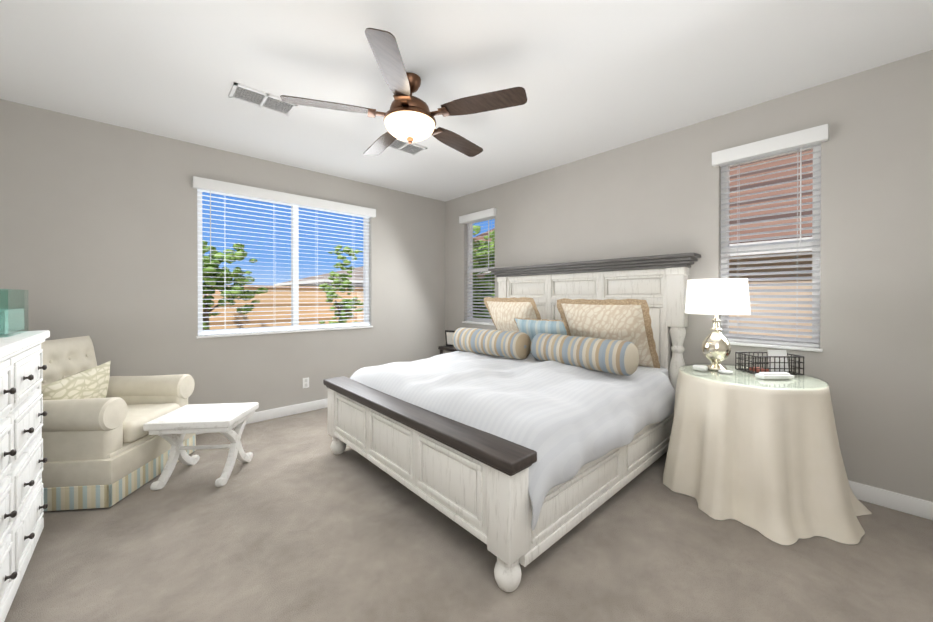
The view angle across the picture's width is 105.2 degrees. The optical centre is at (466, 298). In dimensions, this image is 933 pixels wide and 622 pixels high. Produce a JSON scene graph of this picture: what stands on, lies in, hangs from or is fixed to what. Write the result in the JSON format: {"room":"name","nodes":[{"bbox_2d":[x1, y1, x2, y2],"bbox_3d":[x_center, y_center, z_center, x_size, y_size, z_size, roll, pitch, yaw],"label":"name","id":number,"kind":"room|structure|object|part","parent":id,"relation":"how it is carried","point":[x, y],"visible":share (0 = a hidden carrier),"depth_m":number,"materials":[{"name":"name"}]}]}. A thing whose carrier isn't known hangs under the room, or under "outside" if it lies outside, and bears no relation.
{"room":"bedroom","nodes":[
{"label":"bedroom","id":0,"kind":"room"},
{"bbox_2d":[0,99,444,411],"bbox_3d":[-1.959,-0.114,4.004,4.590,2.790,0.140,0,0,-42],"label":"wall","id":1,"kind":"structure","parent":0,"point":[98,233],"depth_m":3.20,"materials":[{"name":"paint"}]},
{"bbox_2d":[195,398,327,434],"bbox_3d":[-1.901,1.229,3.955,4.260,0.105,0.020,0,0,-42],"label":"baseboard","id":2,"kind":"structure","parent":1,"relation":"attached to","point":[269,414],"depth_m":3.89,"materials":[{"name":"white"}]},
{"bbox_2d":[197,191,368,332],"bbox_3d":[-1.946,-0.372,4.048,1.790,1.445,0.070,0,0,-42],"label":"window","id":3,"kind":"structure","parent":1,"relation":"in","point":[295,272],"depth_m":4.02,"materials":[{"name":"white plastic"}]},
{"bbox_2d":[197,190,369,334],"bbox_3d":[-1.913,-0.356,4.011,1.778,1.406,0.052,0,0,-42],"label":"window blind","id":4,"kind":"object","parent":3,"relation":"attached to","point":[264,330],"visible":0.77,"depth_m":3.85,"materials":[{"name":"white plastic"}]},
{"bbox_2d":[193,176,375,217],"bbox_3d":[-1.889,-1.089,3.982,1.860,0.100,0.140,0,0,-42],"label":"window valance","id":5,"kind":"object","parent":1,"relation":"attached to","point":[206,184],"visible":1,"depth_m":3.78,"materials":[{"name":"white wood"}]},
{"bbox_2d":[210,191,210,262],"bbox_3d":[-2.461,-0.686,3.431,0.008,0.690,0.008,0,0,-42],"label":"wand","id":6,"kind":"object","parent":5,"relation":"hanging from","point":[210,226],"visible":0.92,"depth_m":3.43,"materials":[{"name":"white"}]},
{"bbox_2d":[196,325,372,338],"bbox_3d":[-1.899,0.362,3.999,1.814,0.022,0.092,0,0,-42],"label":"window ledge","id":7,"kind":"object","parent":1,"relation":"attached to","point":[255,333],"visible":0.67,"depth_m":3.82,"materials":[{"name":"white wood"}]},
{"bbox_2d":[303,377,308,387],"bbox_3d":[-1.817,0.954,4.039,0.070,0.115,0.007,0,0,-42],"label":"electrical outlet","id":8,"kind":"object","parent":1,"relation":"attached to","point":[305,382],"visible":1,"depth_m":4.04,"materials":[{"name":"white plastic"}]},
{"bbox_2d":[0,0,932,201],"bbox_3d":[-0.272,-1.540,2.151,5.190,0.180,5.740,0,0,-42],"label":"ceiling","id":9,"kind":"structure","parent":0,"point":[593,77],"depth_m":2.22,"materials":[{"name":"white paint"}]},
{"bbox_2d":[229,82,297,115],"bbox_3d":[-1.480,-1.445,2.606,0.400,0.012,0.220,0,0,-42],"label":"ceiling vent","id":10,"kind":"object","parent":9,"relation":"in","point":[251,96],"visible":0.94,"depth_m":2.59,"materials":[{"name":"white metal"}]},
{"bbox_2d":[280,28,526,156],"bbox_3d":[-0.376,-1.237,2.402,1.474,0.426,1.466,0,0,-42],"label":"ceiling fan","id":11,"kind":"object","parent":9,"relation":"hanging from","point":[409,118],"visible":1,"depth_m":2.22,"materials":[{"name":"brown wood"}]},
{"bbox_3d":[-0.373,-1.237,2.367,0.538,0.426,0.535,0,0,-42],"label":"motor","id":12,"kind":"part","parent":11,"relation":"part of","materials":[{"name":"brown metal"}]},
{"bbox_3d":[-0.373,-1.108,2.360,0.330,0.098,0.330,0,0,-42],"label":"lamp shade","id":13,"kind":"part","parent":11,"relation":"part of","materials":[{"name":"white glass"}]},
{"bbox_2d":[388,139,426,155],"bbox_3d":[-0.602,-1.449,3.394,0.400,0.012,0.220,0,0,-42],"label":"ceiling vent","id":14,"kind":"object","parent":9,"relation":"in","point":[413,149],"visible":0.71,"depth_m":3.42,"materials":[{"name":"white metal"}]},
{"bbox_2d":[4,407,932,621],"bbox_3d":[-0.272,1.350,2.166,4.590,0.120,5.140,0,0,-42],"label":"floor","id":15,"kind":"structure","parent":0,"point":[295,519],"depth_m":1.76,"materials":[{"name":"carpet"}]},
{"bbox_2d":[0,330,49,621],"bbox_3d":[-1.759,0.734,1.020,0.550,1.125,1.920,0,0,-42],"label":"dresser","id":16,"kind":"object","parent":15,"relation":"on","point":[23,506],"visible":1,"depth_m":1.48,"materials":[{"name":"white wood"}]},
{"bbox_2d":[0,289,28,336],"bbox_3d":[-2.234,0.062,1.593,0.300,0.210,0.380,0,0,-42],"label":"glass box","id":17,"kind":"object","parent":16,"relation":"on","point":[15,318],"visible":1,"depth_m":1.66,"materials":[{"name":"teal glass"}]},
{"bbox_2d":[41,336,195,510],"bbox_3d":[-2.638,0.790,2.542,0.837,0.998,0.884,0,0,-6],"label":"armchair","id":18,"kind":"object","parent":15,"relation":"on","point":[102,448],"visible":0.79,"depth_m":2.29,"materials":[{"name":"fabric"}]},
{"bbox_2d":[42,361,110,399],"bbox_3d":[-2.674,0.669,2.447,0.168,0.418,0.516,0,0,-6],"label":"pillow","id":19,"kind":"object","parent":18,"relation":"on","point":[93,382],"depth_m":2.42,"materials":[{"name":"fabric"}]},
{"bbox_2d":[123,403,179,442],"bbox_3d":[-2.518,0.888,2.556,0.595,0.140,0.490,0,0,-6],"label":"cushion","id":20,"kind":"object","parent":18,"relation":"on","point":[138,414],"depth_m":2.51,"materials":[{"name":"fabric"}]},
{"bbox_2d":[143,402,258,490],"bbox_3d":[-1.912,1.069,2.624,0.540,0.473,0.464,0,0,-6],"label":"side table","id":21,"kind":"object","parent":15,"relation":"on","point":[174,428],"visible":1,"depth_m":2.55,"materials":[{"name":"white wood"}]},
{"bbox_2d":[438,346,458,353],"bbox_3d":[-0.067,0.962,4.777,0.400,0.630,0.500,0,0,-42],"label":"nightstand","id":22,"kind":"object","parent":15,"relation":"on","point":[448,348],"visible":0.21,"depth_m":4.72,"materials":[{"name":"brown wood"}]},
{"bbox_2d":[445,330,454,345],"bbox_3d":[-0.193,0.538,4.868,0.170,0.219,0.120,0,0,23],"label":"photo frame","id":23,"kind":"object","parent":22,"relation":"on","point":[449,336],"visible":0.67,"depth_m":4.84,"materials":[{"name":"grey"}]},
{"bbox_2d":[446,332,453,344],"bbox_3d":[-0.209,0.540,4.830,0.124,0.168,0.032,0,0,23],"label":"photo","id":24,"kind":"object","parent":23,"relation":"attached to","point":[449,335],"depth_m":4.84,"materials":[{"name":"white"}]},
{"bbox_2d":[323,252,700,591],"bbox_3d":[0.336,0.461,2.995,2.284,1.650,2.240,0,0,-42],"label":"bed","id":25,"kind":"object","parent":15,"relation":"on","point":[536,423],"visible":0.96,"depth_m":2.37,"materials":[{"name":"white wood"}]},
{"bbox_3d":[-0.441,1.007,2.288,0.136,0.565,1.990,0,0,-42],"label":"footboard","id":26,"kind":"part","parent":25,"relation":"part of","materials":[{"name":"white wood"}]},
{"bbox_2d":[350,351,675,530],"bbox_3d":[0.276,0.779,2.942,1.844,0.534,2.139,0,0,-42],"label":"duvet","id":27,"kind":"object","parent":25,"relation":"on","point":[577,423],"depth_m":2.17,"materials":[{"name":"white fabric"}]},
{"bbox_3d":[1.129,0.509,3.720,0.136,1.547,2.070,0,0,-42],"label":"headboard","id":28,"kind":"part","parent":25,"relation":"part of","materials":[{"name":"white wood"}]},
{"bbox_2d":[663,363,871,544],"bbox_3d":[1.878,0.898,2.294,0.928,0.784,0.978,0,0,-42],"label":"side table","id":29,"kind":"object","parent":15,"relation":"on","point":[763,457],"visible":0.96,"depth_m":2.04,"materials":[{"name":"beige fabric"}]},
{"bbox_2d":[693,365,707,370],"bbox_3d":[1.655,0.489,2.528,0.092,0.028,0.092,0,0,-42],"label":"puck","id":30,"kind":"object","parent":29,"relation":"on","point":[701,367],"visible":1,"depth_m":2.50,"materials":[{"name":"white"}]},
{"bbox_2d":[685,278,749,370],"bbox_3d":[1.780,0.183,2.545,0.384,0.640,0.384,0,0,-42],"label":"lamp","id":31,"kind":"object","parent":29,"relation":"on","point":[715,297],"visible":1,"depth_m":2.44,"materials":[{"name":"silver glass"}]},
{"bbox_3d":[1.780,-0.015,2.544,0.384,0.245,0.384,0,0,-42],"label":"lamp shade","id":32,"kind":"part","parent":31,"relation":"part of","materials":[{"name":"white fabric"}]},
{"bbox_2d":[718,370,732,373],"bbox_3d":[1.768,0.498,2.434,0.086,0.011,0.086,0,0,-42],"label":"coaster","id":33,"kind":"object","parent":29,"relation":"on","point":[726,371],"visible":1,"depth_m":2.41,"materials":[{"name":"white"}]},
{"bbox_3d":[1.883,0.509,2.397,0.778,0.008,0.778,0,0,-42],"label":"glass","id":34,"kind":"part","parent":29,"relation":"part of","materials":[{"name":"clear glass"}]},
{"bbox_2d":[735,350,803,374],"bbox_3d":[2.069,0.428,2.445,0.320,0.151,0.188,0,0,2],"label":"wire basket","id":35,"kind":"object","parent":29,"relation":"on","point":[778,360],"visible":0.79,"depth_m":2.43,"materials":[{"name":"grey metal"}]},
{"bbox_2d":[755,372,793,378],"bbox_3d":[1.958,0.487,2.270,0.200,0.034,0.070,0,0,-2],"label":"tray","id":36,"kind":"object","parent":29,"relation":"on","point":[774,375],"visible":1,"depth_m":2.24,"materials":[{"name":"white ceramic"}]},
{"bbox_2d":[445,50,932,501],"bbox_3d":[1.417,-0.112,3.608,0.140,2.790,5.000,0,0,-42],"label":"wall","id":37,"kind":"structure","parent":0,"point":[871,364],"depth_m":2.36,"materials":[{"name":"paint"}]},
{"bbox_2d":[459,208,495,325],"bbox_3d":[0.191,-0.410,4.896,0.190,1.517,0.670,0,0,-42],"label":"window","id":38,"kind":"structure","parent":37,"relation":"in","point":[470,220],"depth_m":4.95,"materials":[{"name":"white plastic"}]},
{"bbox_3d":[0.235,-0.399,4.937,0.070,1.450,0.600,0,0,-42],"label":"frame","id":39,"kind":"part","parent":38,"relation":"part of","materials":[{"name":"white"}]},
{"bbox_2d":[712,124,828,351],"bbox_3d":[2.235,-0.399,2.660,0.190,1.517,0.650,0,0,-42],"label":"window","id":40,"kind":"structure","parent":37,"relation":"in","point":[800,141],"depth_m":2.61,"materials":[{"name":"white plastic"}]},
{"bbox_2d":[848,480,932,519],"bbox_3d":[1.311,1.231,3.612,0.020,0.105,4.860,0,0,-42],"label":"baseboard","id":41,"kind":"structure","parent":37,"relation":"attached to","point":[922,508],"depth_m":2.18,"materials":[{"name":"white"}]},
{"label":"outside","id":42,"kind":"structure","parent":0,"visible":0},
{"bbox_3d":[-4.865,1.496,9.037,85.000,0.120,80.000,0,0,-42],"label":"ground","id":43,"kind":"structure","parent":42,"visible":0},
{"bbox_2d":[203,294,233,329],"bbox_3d":[-6.779,0.585,9.398,1.537,2.097,1.383,0,0,-42],"label":"trunk","id":44,"kind":"object","parent":43,"relation":"on","point":[207,314],"visible":0.29,"depth_m":9.20,"materials":[{"name":"brown"}]},
{"bbox_2d":[202,241,267,328],"bbox_3d":[-6.618,-0.298,9.141,2.440,2.409,2.295,0,0,-42],"label":"foliage","id":45,"kind":"object","parent":44,"relation":"attached to","point":[218,275],"depth_m":9.15,"materials":[{"name":"green plant"}]},
{"bbox_2d":[203,285,362,329],"bbox_3d":[-7.058,0.499,11.431,55.000,1.850,0.160,0,0,-42],"label":"fence","id":46,"kind":"object","parent":43,"relation":"on","point":[276,300],"visible":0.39,"depth_m":11.98,"materials":[{"name":"brown wood"}]},
{"bbox_2d":[282,282,362,286],"bbox_3d":[-6.147,0.036,30.889,15.400,2.580,10.000,0,0,-42],"label":"wall","id":47,"kind":"structure","parent":43,"relation":"on","point":[329,284],"depth_m":23.33,"materials":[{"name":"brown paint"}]},
{"bbox_2d":[274,279,362,285],"bbox_3d":[-6.147,-1.134,30.883,16.340,0.180,10.940,0,0,-42],"label":"fascia","id":48,"kind":"object","parent":47,"relation":"attached to","point":[308,281],"visible":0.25,"depth_m":22.95,"materials":[{"name":"white"}]},
{"bbox_2d":[282,266,362,282],"bbox_3d":[-6.147,-1.954,30.878,16.300,1.500,10.900,0,0,-42],"label":"roof tiles","id":49,"kind":"structure","parent":47,"relation":"on","point":[358,270],"depth_m":25.16,"materials":[{"name":"beige tile"}]},
{"bbox_2d":[335,299,356,322],"bbox_3d":[-3.206,0.820,9.442,0.696,1.627,0.420,0,0,-42],"label":"trunk","id":50,"kind":"object","parent":43,"relation":"on","point":[340,307],"visible":0.29,"depth_m":9.45,"materials":[{"name":"brown"}]},
{"bbox_2d":[318,244,362,323],"bbox_3d":[-3.320,-0.108,9.525,1.214,2.674,1.580,0,0,-42],"label":"foliage","id":51,"kind":"object","parent":50,"relation":"attached to","point":[327,287],"depth_m":9.46,"materials":[{"name":"green plant"}]},
{"bbox_2d":[357,281,811,337],"bbox_3d":[4.283,0.618,4.619,0.150,1.680,25.140,0,0,-42],"label":"fence","id":52,"kind":"object","parent":43,"relation":"on","point":[359,294],"visible":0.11,"depth_m":4.72,"materials":[{"name":"beige paint"}]},
{"bbox_2d":[474,251,811,284],"bbox_3d":[9.905,0.296,6.951,10.000,2.300,25.000,0,0,-42],"label":"wall","id":53,"kind":"structure","parent":43,"relation":"on","point":[774,264],"depth_m":5.35,"materials":[{"name":"beige paint"}]},
{"bbox_2d":[473,149,812,262],"bbox_3d":[9.905,-2.469,6.937,10.900,3.330,25.900,0,0,-42],"label":"neighboring building","id":54,"kind":"structure","parent":53,"relation":"on","point":[775,175],"depth_m":6.27,"materials":[{"name":"red brick"}]},
{"bbox_2d":[480,237,811,272],"bbox_3d":[9.905,-0.734,6.946,10.940,0.180,25.940,0,0,-42],"label":"fascia","id":55,"kind":"object","parent":53,"relation":"attached to","point":[778,251],"depth_m":5.01,"materials":[{"name":"white"}]},
{"bbox_3d":[0.285,0.678,7.049,1.619,1.935,1.597,0,0,-42],"label":"trunk","id":56,"kind":"object","parent":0,"visible":0},
{"bbox_2d":[473,226,494,318],"bbox_3d":[0.180,-0.224,7.234,2.254,2.433,2.011,0,0,-42],"label":"foliage","id":57,"kind":"object","parent":56,"relation":"attached to","point":[481,247],"depth_m":6.71,"materials":[{"name":"green plant"}]}
]}

